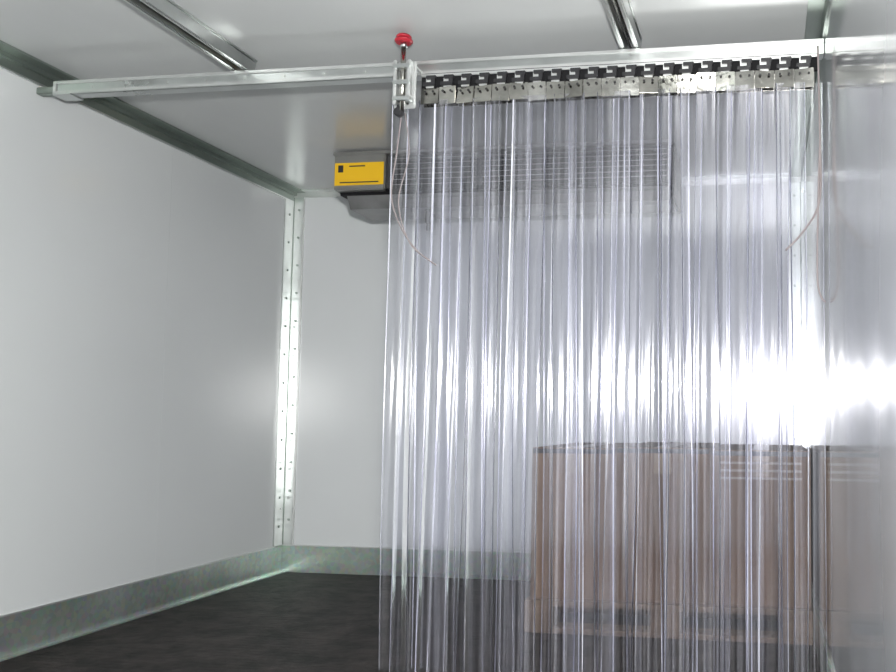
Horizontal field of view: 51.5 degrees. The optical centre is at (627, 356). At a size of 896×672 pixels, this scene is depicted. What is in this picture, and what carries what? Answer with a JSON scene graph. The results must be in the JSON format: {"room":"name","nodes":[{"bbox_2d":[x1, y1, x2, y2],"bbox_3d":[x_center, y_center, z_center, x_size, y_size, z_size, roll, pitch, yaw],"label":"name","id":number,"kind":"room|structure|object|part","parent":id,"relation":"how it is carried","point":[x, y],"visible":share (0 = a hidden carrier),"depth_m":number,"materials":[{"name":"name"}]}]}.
{"room":"refrigerated truck interior","nodes":[
{"label":"refrigerated truck interior","id":0,"kind":"room"},
{"bbox_2d":[0,68,284,615],"bbox_3d":[-2.027,-0.047,2.208,0.060,1.850,4.430,0,-4,9],"label":"wall","id":1,"kind":"structure","parent":0,"point":[141,276],"depth_m":3.26,"materials":[{"name":"white paint"}]},
{"bbox_2d":[0,545,285,661],"bbox_3d":[-1.989,0.810,2.141,0.030,0.130,4.428,0,-4,9],"label":"baseboard","id":2,"kind":"structure","parent":1,"relation":"attached to","point":[29,630],"depth_m":3.26,"materials":[{"name":"metal"}]},
{"bbox_2d":[0,40,304,201],"bbox_3d":[-1.958,-0.943,2.262,0.065,0.054,4.430,0,-4,9],"label":"trim","id":3,"kind":"structure","parent":1,"relation":"attached to","point":[13,60],"depth_m":3.38,"materials":[{"name":"metal"}]},
{"bbox_2d":[272,197,304,546],"bbox_3d":[-1.635,0.058,4.344,0.062,1.695,0.085,0,-4,9],"label":"trim","id":4,"kind":"structure","parent":1,"relation":"attached to","point":[294,212],"depth_m":4.36,"materials":[{"name":"metal"}]},
{"bbox_2d":[0,0,807,188],"bbox_3d":[-0.764,-1.001,2.112,2.590,0.060,4.490,0,-4,9],"label":"ceiling","id":5,"kind":"structure","parent":0,"point":[293,134],"depth_m":2.77,"materials":[{"name":"metal"}]},
{"bbox_2d":[124,0,256,70],"bbox_3d":[-1.406,-1.001,1.394,0.060,0.050,2.880,0,-4,9],"label":"rail","id":6,"kind":"object","parent":5,"relation":"attached to","point":[167,13],"depth_m":2.53,"materials":[{"name":"silver metal"}]},
{"bbox_2d":[36,38,823,100],"bbox_3d":[-0.674,-0.855,2.701,2.467,0.050,0.060,0,-4,9],"label":"rail","id":7,"kind":"object","parent":5,"relation":"hanging from","point":[69,90],"visible":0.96,"depth_m":2.70,"materials":[{"name":"silver metal"}]},
{"bbox_2d":[392,33,421,117],"bbox_3d":[-0.643,-0.807,2.613,0.064,0.237,0.104,0,-4,9],"label":"slide","id":8,"kind":"object","parent":7,"relation":"attached to","point":[404,81],"depth_m":2.58,"materials":[{"name":"silver metal"}]},
{"bbox_2d":[391,113,435,265],"bbox_3d":[-0.614,-0.483,2.588,0.144,0.449,0.004,0,-4,9],"label":"hanging cable","id":9,"kind":"object","parent":7,"relation":"hanging from","point":[404,232],"visible":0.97,"depth_m":2.59,"materials":[{"name":"plastic"}]},
{"bbox_2d":[378,53,826,671],"bbox_3d":[-0.086,0.032,2.510,1.245,1.743,0.039,0,-4,9],"label":"curtain","id":10,"kind":"object","parent":7,"relation":"hanging from","point":[795,72],"visible":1,"depth_m":2.52,"materials":[{"name":"plastic"}]},
{"bbox_3d":[-0.045,-0.787,2.559,1.145,0.102,0.034,0,-4,9],"label":"hanger rail","id":11,"kind":"part","parent":10,"relation":"part of","materials":[{"name":"metal"}]},
{"bbox_2d":[333,139,680,230],"bbox_3d":[-0.498,-0.691,3.801,1.424,0.320,0.354,0,-4,9],"label":"refrigeration evaporator","id":12,"kind":"object","parent":5,"relation":"attached to","point":[362,178],"visible":0.77,"depth_m":3.68,"materials":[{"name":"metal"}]},
{"bbox_2d":[601,0,641,48],"bbox_3d":[-0.208,-1.005,1.209,0.060,0.050,2.880,0,-4,9],"label":"rail","id":13,"kind":"object","parent":5,"relation":"attached to","point":[620,13],"depth_m":2.44,"materials":[{"name":"silver metal"}]},
{"bbox_2d":[0,572,819,671],"bbox_3d":[-0.780,0.904,1.978,2.590,0.060,4.490,0,-4,9],"label":"floor","id":14,"kind":"structure","parent":0,"point":[287,621],"depth_m":3.03,"materials":[{"name":"black rubber"}]},
{"bbox_2d":[524,596,812,644],"bbox_3d":[0.186,0.929,3.455,0.988,0.112,0.800,0,-4,9],"label":"wooden pallet","id":15,"kind":"object","parent":14,"relation":"on","point":[674,611],"visible":0.27,"depth_m":3.08,"materials":[{"name":"brown wood"}]},
{"bbox_2d":[530,442,636,600],"bbox_3d":[-0.137,0.610,3.528,0.300,0.529,0.762,0,-4,9],"label":"cardboard box","id":16,"kind":"object","parent":15,"relation":"on","point":[564,455],"visible":0.66,"depth_m":3.15,"materials":[{"name":"brown cardboard"}]},
{"bbox_2d":[615,442,718,604],"bbox_3d":[0.176,0.607,3.480,0.327,0.534,0.762,0,-4,9],"label":"cardboard box","id":17,"kind":"object","parent":15,"relation":"on","point":[649,533],"visible":0.88,"depth_m":3.10,"materials":[{"name":"brown cardboard"}]},
{"bbox_2d":[711,444,810,608],"bbox_3d":[0.507,0.608,3.428,0.337,0.529,0.763,0,-4,9],"label":"cardboard box","id":18,"kind":"object","parent":15,"relation":"on","point":[764,481],"visible":0.73,"depth_m":3.05,"materials":[{"name":"brown cardboard"}]},
{"bbox_2d":[294,183,789,551],"bbox_3d":[-0.434,0.107,4.229,2.590,1.850,0.060,0,-4,9],"label":"wall","id":19,"kind":"structure","parent":0,"point":[342,460],"depth_m":4.22,"materials":[{"name":"white paint"}]},
{"bbox_2d":[282,544,530,580],"bbox_3d":[-0.448,0.962,4.135,2.456,0.130,0.008,0,-4,9],"label":"baseboard","id":20,"kind":"structure","parent":19,"relation":"attached to","point":[295,558],"depth_m":4.23,"materials":[{"name":"metal"}]},
{"bbox_2d":[294,173,800,197],"bbox_3d":[-0.436,-0.805,4.238,2.458,0.030,0.050,0,-4,9],"label":"trim","id":21,"kind":"structure","parent":19,"relation":"attached to","point":[766,178],"depth_m":4.12,"materials":[{"name":"metal"}]},
{"bbox_2d":[803,0,895,671],"bbox_3d":[0.473,-0.054,1.823,0.060,1.850,4.430,0,-4,9],"label":"wall","id":22,"kind":"structure","parent":0,"point":[854,370],"depth_m":1.65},
{"bbox_2d":[789,182,804,446],"bbox_3d":[0.745,0.051,3.977,0.062,1.695,0.085,0,-4,9],"label":"trim","id":23,"kind":"structure","parent":22,"relation":"attached to","point":[796,187],"depth_m":4.02,"materials":[{"name":"metal"}]},
{"bbox_2d":[785,45,825,301],"bbox_3d":[0.474,-0.492,2.411,0.108,0.699,0.006,0,-4,9],"label":"hanging cable","id":24,"kind":"object","parent":22,"relation":"attached to","point":[818,69],"visible":1,"depth_m":2.40,"materials":[{"name":"plastic"}]},
{"bbox_2d":[791,0,829,181],"bbox_3d":[0.426,-0.952,1.894,0.050,0.050,4.430,0,-4,9],"label":"trim","id":25,"kind":"structure","parent":22,"relation":"attached to","point":[817,10],"depth_m":3.07,"materials":[{"name":"metal"}]},
{"bbox_2d":[811,589,832,671],"bbox_3d":[0.434,0.806,1.766,0.006,0.125,4.428,0,-4,9],"label":"baseboard","id":26,"kind":"structure","parent":22,"relation":"attached to","point":[818,636],"depth_m":2.71,"materials":[{"name":"metal"}]}
]}

